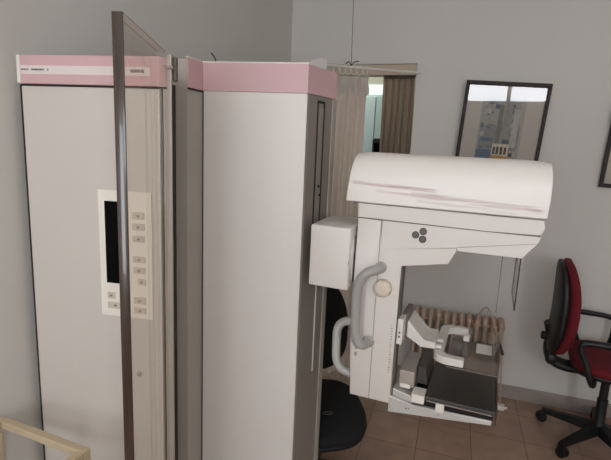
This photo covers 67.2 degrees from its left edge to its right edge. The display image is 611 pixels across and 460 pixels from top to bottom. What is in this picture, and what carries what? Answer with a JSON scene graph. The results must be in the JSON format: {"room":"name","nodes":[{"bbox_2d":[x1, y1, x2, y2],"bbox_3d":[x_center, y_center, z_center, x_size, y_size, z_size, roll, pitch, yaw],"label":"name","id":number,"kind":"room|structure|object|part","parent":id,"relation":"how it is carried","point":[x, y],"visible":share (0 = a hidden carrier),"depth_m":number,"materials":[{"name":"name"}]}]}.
{"room":"radiology room","nodes":[
{"label":"radiology room","id":0,"kind":"room"},
{"bbox_2d":[0,0,292,459],"bbox_3d":[-0.955,-0.082,1.073,0.120,2.900,4.875,6,11,18],"label":"wall","id":1,"kind":"structure","parent":0,"point":[230,30],"depth_m":1.40,"materials":[{"name":"paint"}]},
{"bbox_2d":[368,77,415,135],"bbox_3d":[0.746,-0.646,4.618,2.300,2.900,0.080,6,11,18],"label":"wall","id":2,"kind":"structure","parent":0,"point":[372,80],"depth_m":4.45,"materials":[{"name":"beige paint"}]},
{"bbox_2d":[368,84,382,94],"bbox_3d":[0.642,-1.355,4.479,0.750,0.135,0.026,6,11,18],"label":"window","id":3,"kind":"structure","parent":2,"relation":"in","point":[374,89],"depth_m":4.45,"materials":[{"name":"white glass"}]},
{"bbox_2d":[291,0,610,403],"bbox_3d":[1.820,-0.268,2.778,4.318,2.900,0.120,6,11,18],"label":"wall","id":4,"kind":"structure","parent":0,"point":[564,44],"depth_m":2.88,"materials":[{"name":"paint"}]},
{"bbox_2d":[326,64,416,75],"bbox_3d":[0.386,-1.085,3.140,0.747,0.065,0.090,6,11,18],"label":"trim","id":5,"kind":"structure","parent":4,"relation":"attached to","point":[409,67],"depth_m":3.06,"materials":[{"name":"beige wood"}]},
{"bbox_2d":[352,75,415,153],"bbox_3d":[0.348,-0.036,3.323,0.724,2.065,0.054,6,11,18],"label":"curtain","id":6,"kind":"object","parent":4,"relation":"hanging from","point":[398,91],"visible":0.25,"depth_m":3.11,"materials":[{"name":"fabric"}]},
{"bbox_2d":[455,80,552,160],"bbox_3d":[1.193,-0.616,2.812,0.505,0.578,0.047,6,11,18],"label":"framed picture","id":7,"kind":"object","parent":4,"relation":"attached to","point":[500,119],"visible":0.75,"depth_m":2.80,"materials":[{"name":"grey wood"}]},
{"bbox_2d":[474,95,527,159],"bbox_3d":[1.187,-0.585,2.822,0.250,0.450,0.006,9,14,17],"label":"print","id":8,"kind":"object","parent":7,"relation":"attached to","point":[501,121],"depth_m":2.81},
{"bbox_2d":[397,365,610,417],"bbox_3d":[2.149,1.165,2.834,3.213,0.092,0.012,6,11,18],"label":"baseboard","id":9,"kind":"structure","parent":4,"relation":"attached to","point":[507,391],"depth_m":3.01,"materials":[{"name":"grey tile"}]},
{"bbox_2d":[598,124,610,187],"bbox_3d":[1.968,-0.464,2.595,0.487,0.506,0.035,6,11,18],"label":"framed picture","id":10,"kind":"object","parent":4,"relation":"attached to","point":[605,176],"visible":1,"depth_m":2.68,"materials":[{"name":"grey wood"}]},
{"bbox_2d":[320,371,610,459],"bbox_3d":[1.292,1.435,1.662,4.318,0.100,6.920,6,11,18],"label":"floor","id":11,"kind":"structure","parent":0,"point":[518,434],"depth_m":2.64,"materials":[{"name":"tile"}]},
{"bbox_2d":[0,416,90,459],"bbox_3d":[-0.806,0.978,1.102,0.325,0.818,0.460,7,11,22],"label":"chair","id":12,"kind":"object","parent":11,"relation":"on","point":[77,451],"visible":1,"depth_m":1.22,"materials":[{"name":"brown wood"}]},
{"bbox_3d":[-0.863,0.945,1.329,0.022,0.796,0.022,7,11,22],"label":"leg","id":13,"kind":"part","parent":12,"relation":"part of","materials":[{"name":"brown wood"}]},
{"bbox_3d":[-0.654,0.604,0.965,0.022,0.021,0.437,7,11,22],"label":"rail","id":14,"kind":"part","parent":12,"relation":"part of","materials":[{"name":"brown wood"}]},
{"bbox_2d":[16,55,170,459],"bbox_3d":[-0.585,0.409,1.456,0.436,1.791,0.210,4,10,10],"label":"control console","id":15,"kind":"object","parent":11,"relation":"on","point":[67,101],"visible":0.97,"depth_m":1.29,"materials":[{"name":"white metal"}]},
{"bbox_3d":[-0.500,0.071,1.283,0.159,0.361,0.005,4,10,10],"label":"control panel","id":16,"kind":"part","parent":15,"relation":"part of","materials":[{"name":"beige plastic"}]},
{"bbox_3d":[-0.398,0.473,1.354,0.016,1.716,0.022,4,10,10],"label":"post","id":17,"kind":"part","parent":15,"relation":"part of","materials":[{"name":"grey metal"}]},
{"bbox_2d":[111,11,177,459],"bbox_3d":[-0.385,0.463,1.183,0.046,1.838,0.311,2,10,-1],"label":"shield","id":18,"kind":"object","parent":11,"relation":"on","point":[117,16],"visible":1,"depth_m":1.00,"materials":[{"name":"clear glass"}]},
{"bbox_3d":[-0.381,0.449,1.327,0.012,1.815,0.020,4,10,10],"label":"hinge post","id":19,"kind":"part","parent":18,"relation":"part of","materials":[{"name":"grey metal"}]},
{"bbox_3d":[-0.332,-0.409,1.174,0.010,0.060,0.014,4,10,10],"label":"hinge plate","id":20,"kind":"part","parent":18,"relation":"part of","materials":[{"name":"grey metal"}]},
{"bbox_2d":[318,287,366,459],"bbox_3d":[0.036,0.749,2.175,0.603,0.960,0.633,7,11,25],"label":"office chair","id":21,"kind":"object","parent":11,"relation":"on","point":[343,420],"visible":0.3,"depth_m":2.10,"materials":[{"name":"black fabric"}]},
{"bbox_3d":[0.004,0.478,2.347,0.410,0.490,0.146,1,10,-10],"label":"backrest","id":22,"kind":"part","parent":21,"relation":"part of","materials":[{"name":"black fabric"}]},
{"bbox_3d":[0.037,0.833,2.135,0.450,0.089,0.470,1,10,-10],"label":"seat","id":23,"kind":"part","parent":21,"relation":"part of","materials":[{"name":"black fabric"}]},
{"bbox_2d":[175,53,552,459],"bbox_3d":[0.161,0.377,1.634,1.147,1.894,0.384,5,10,13],"label":"machine","id":24,"kind":"object","parent":11,"relation":"on","point":[260,244],"visible":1,"depth_m":1.52,"materials":[{"name":"white metal"}]},
{"bbox_3d":[-0.200,0.400,1.638,0.348,1.718,0.009,4,10,10],"label":"panel","id":25,"kind":"part","parent":24,"relation":"part of","materials":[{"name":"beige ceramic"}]},
{"bbox_3d":[-0.146,-0.496,1.522,0.432,0.088,0.320,6,11,18],"label":"pink crown","id":26,"kind":"part","parent":24,"relation":"part of","materials":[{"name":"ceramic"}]},
{"bbox_3d":[0.020,0.416,1.690,0.004,1.745,0.180,9,12,31],"label":"flank panel","id":27,"kind":"part","parent":24,"relation":"part of","materials":[{"name":"white metal"}]},
{"bbox_3d":[0.149,0.415,1.638,0.114,0.226,0.031,7,11,22],"label":"grab handle","id":28,"kind":"part","parent":24,"relation":"part of","materials":[{"name":"white plastic"}]},
{"bbox_3d":[0.193,0.242,1.450,0.091,0.284,0.066,7,11,22],"label":"grab handle","id":29,"kind":"part","parent":24,"relation":"part of","materials":[{"name":"grey plastic"}]},
{"bbox_3d":[0.240,0.183,1.438,0.059,0.057,0.026,7,11,22],"label":"knob","id":30,"kind":"part","parent":24,"relation":"part of","materials":[{"name":"beige plastic"}]},
{"bbox_3d":[0.300,0.321,1.485,0.005,0.450,0.047,7,11,21],"label":"rail","id":31,"kind":"part","parent":24,"relation":"part of","materials":[{"name":"white plastic"}]},
{"bbox_3d":[0.393,0.331,1.546,0.102,0.081,0.118,7,11,22],"label":"paddle arm","id":32,"kind":"part","parent":24,"relation":"part of","materials":[{"name":"white plastic"}]},
{"bbox_3d":[0.506,0.393,1.592,0.095,0.024,0.305,7,11,22],"label":"paddle frame","id":33,"kind":"part","parent":24,"relation":"part of","materials":[{"name":"white plastic"}]},
{"bbox_3d":[0.486,0.021,1.460,0.442,0.091,0.244,7,11,22],"label":"casing","id":34,"kind":"part","parent":24,"relation":"part of","materials":[{"name":"white plastic"}]},
{"bbox_2d":[446,329,499,377],"bbox_3d":[0.577,0.397,1.571,0.176,0.066,0.282,6,11,18],"label":"tray","id":35,"kind":"object","parent":24,"relation":"on","point":[479,357],"depth_m":1.57,"materials":[{"name":"plastic"}]},
{"bbox_3d":[0.624,0.546,1.506,0.004,0.046,0.278,7,11,22],"label":"table plate","id":36,"kind":"part","parent":24,"relation":"part of","materials":[{"name":"grey metal"}]},
{"bbox_2d":[363,95,382,152],"bbox_3d":[0.605,-0.225,4.506,0.620,2.100,0.290,6,11,18],"label":"cabinet","id":37,"kind":"object","parent":11,"relation":"on","point":[373,107],"visible":0.14,"depth_m":4.22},
{"bbox_3d":[0.433,-0.232,4.417,0.348,2.030,0.018,6,11,18],"label":"door","id":38,"kind":"part","parent":37,"relation":"part of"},
{"bbox_3d":[0.732,-0.202,4.322,0.262,2.030,0.018,6,11,18],"label":"door","id":39,"kind":"part","parent":37,"relation":"part of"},
{"bbox_2d":[372,138,410,151],"bbox_3d":[0.726,0.050,4.138,0.315,1.700,0.307,6,11,18],"label":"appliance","id":40,"kind":"object","parent":11,"relation":"on","point":[376,141],"visible":0.15,"depth_m":3.89,"materials":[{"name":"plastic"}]},
{"bbox_3d":[0.696,-0.375,3.918,0.280,0.710,0.007,6,11,18],"label":"panel","id":41,"kind":"part","parent":40,"relation":"part of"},
{"bbox_2d":[411,305,504,382],"bbox_3d":[0.962,0.822,3.048,0.611,0.588,0.120,6,11,18],"label":"radiator","id":42,"kind":"object","parent":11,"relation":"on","point":[453,320],"visible":0.42,"depth_m":2.96,"materials":[{"name":"beige metal"}]},
{"bbox_2d":[474,307,506,410],"bbox_3d":[1.175,0.820,2.906,0.257,0.660,0.082,6,11,18],"label":"power cord","id":43,"kind":"object","parent":11,"relation":"on","point":[500,405],"visible":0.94,"depth_m":2.88,"materials":[{"name":"plastic"}]},
{"bbox_2d":[500,343,503,355],"bbox_3d":[1.213,0.738,2.851,0.045,0.081,0.020,2,10,-4],"label":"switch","id":44,"kind":"object","parent":43,"relation":"attached to","point":[501,350],"depth_m":2.84,"materials":[{"name":"plastic"}]},
{"bbox_2d":[535,258,610,457],"bbox_3d":[1.669,0.704,2.564,0.658,1.049,0.605,7,11,23],"label":"office chair","id":45,"kind":"object","parent":11,"relation":"on","point":[591,359],"visible":1,"depth_m":2.51,"materials":[{"name":"red fabric"}]},
{"bbox_3d":[1.428,0.614,2.643,0.135,0.048,0.048,7,11,23],"label":"tilt knob","id":46,"kind":"part","parent":45,"relation":"part of","materials":[{"name":"black plastic"}]},
{"bbox_3d":[1.420,0.732,2.666,0.062,0.061,0.100,7,11,23],"label":"adjuster knob","id":47,"kind":"part","parent":45,"relation":"part of","materials":[{"name":"black plastic"}]},
{"bbox_3d":[1.557,1.109,2.736,0.052,0.068,0.280,-7,14,-41],"label":"leg","id":48,"kind":"part","parent":45,"relation":"part of","materials":[{"name":"black plastic"}]},
{"bbox_3d":[1.471,0.429,2.594,0.096,0.535,0.410,7,11,23],"label":"backrest","id":49,"kind":"part","parent":45,"relation":"part of","materials":[{"name":"red fabric"}]},
{"bbox_3d":[1.517,1.140,2.555,0.280,0.068,0.052,-2,11,-24],"label":"leg","id":50,"kind":"part","parent":45,"relation":"part of","materials":[{"name":"black plastic"}]},
{"bbox_3d":[1.699,0.741,2.540,0.430,0.089,0.470,7,11,23],"label":"seat","id":51,"kind":"part","parent":45,"relation":"part of","materials":[{"name":"red fabric"}]},
{"bbox_3d":[1.703,0.637,2.736,0.270,0.276,0.191,7,11,23],"label":"armrest","id":52,"kind":"part","parent":45,"relation":"part of","materials":[{"name":"black plastic"}]},
{"bbox_3d":[1.744,1.114,2.756,0.052,0.068,0.280,8,12,29],"label":"leg","id":53,"kind":"part","parent":45,"relation":"part of","materials":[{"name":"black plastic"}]},
{"bbox_3d":[1.544,0.692,2.389,0.270,0.276,0.191,7,11,23],"label":"armrest","id":54,"kind":"part","parent":45,"relation":"part of","materials":[{"name":"black plastic"}]},
{"bbox_3d":[1.679,1.164,2.462,0.052,0.068,0.280,1,10,-6],"label":"leg","id":55,"kind":"part","parent":45,"relation":"part of","materials":[{"name":"black plastic"}]},
{"bbox_3d":[1.421,-1.514,1.131,4.318,0.100,6.920,6,11,18],"label":"ceiling","id":56,"kind":"structure","parent":0,"visible":0},
{"bbox_2d":[309,0,420,73],"bbox_3d":[0.383,-1.362,2.700,0.700,0.845,0.040,0,10,-12],"label":"curtain rod","id":57,"kind":"object","parent":56,"relation":"hanging from","point":[320,62],"visible":0.9,"depth_m":2.74,"materials":[{"name":"metal"}]},
{"bbox_2d":[322,62,368,372],"bbox_3d":[0.211,-0.018,2.916,0.290,1.981,0.043,0,10,-12],"label":"curtain","id":58,"kind":"object","parent":57,"relation":"hanging from","point":[351,92],"visible":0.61,"depth_m":2.83,"materials":[{"name":"white fabric"}]},
{"bbox_3d":[0.395,-0.973,2.776,0.640,0.015,0.015,0,10,-12],"label":"rod","id":59,"kind":"part","parent":57,"relation":"part of","materials":[{"name":"white metal"}]}
]}

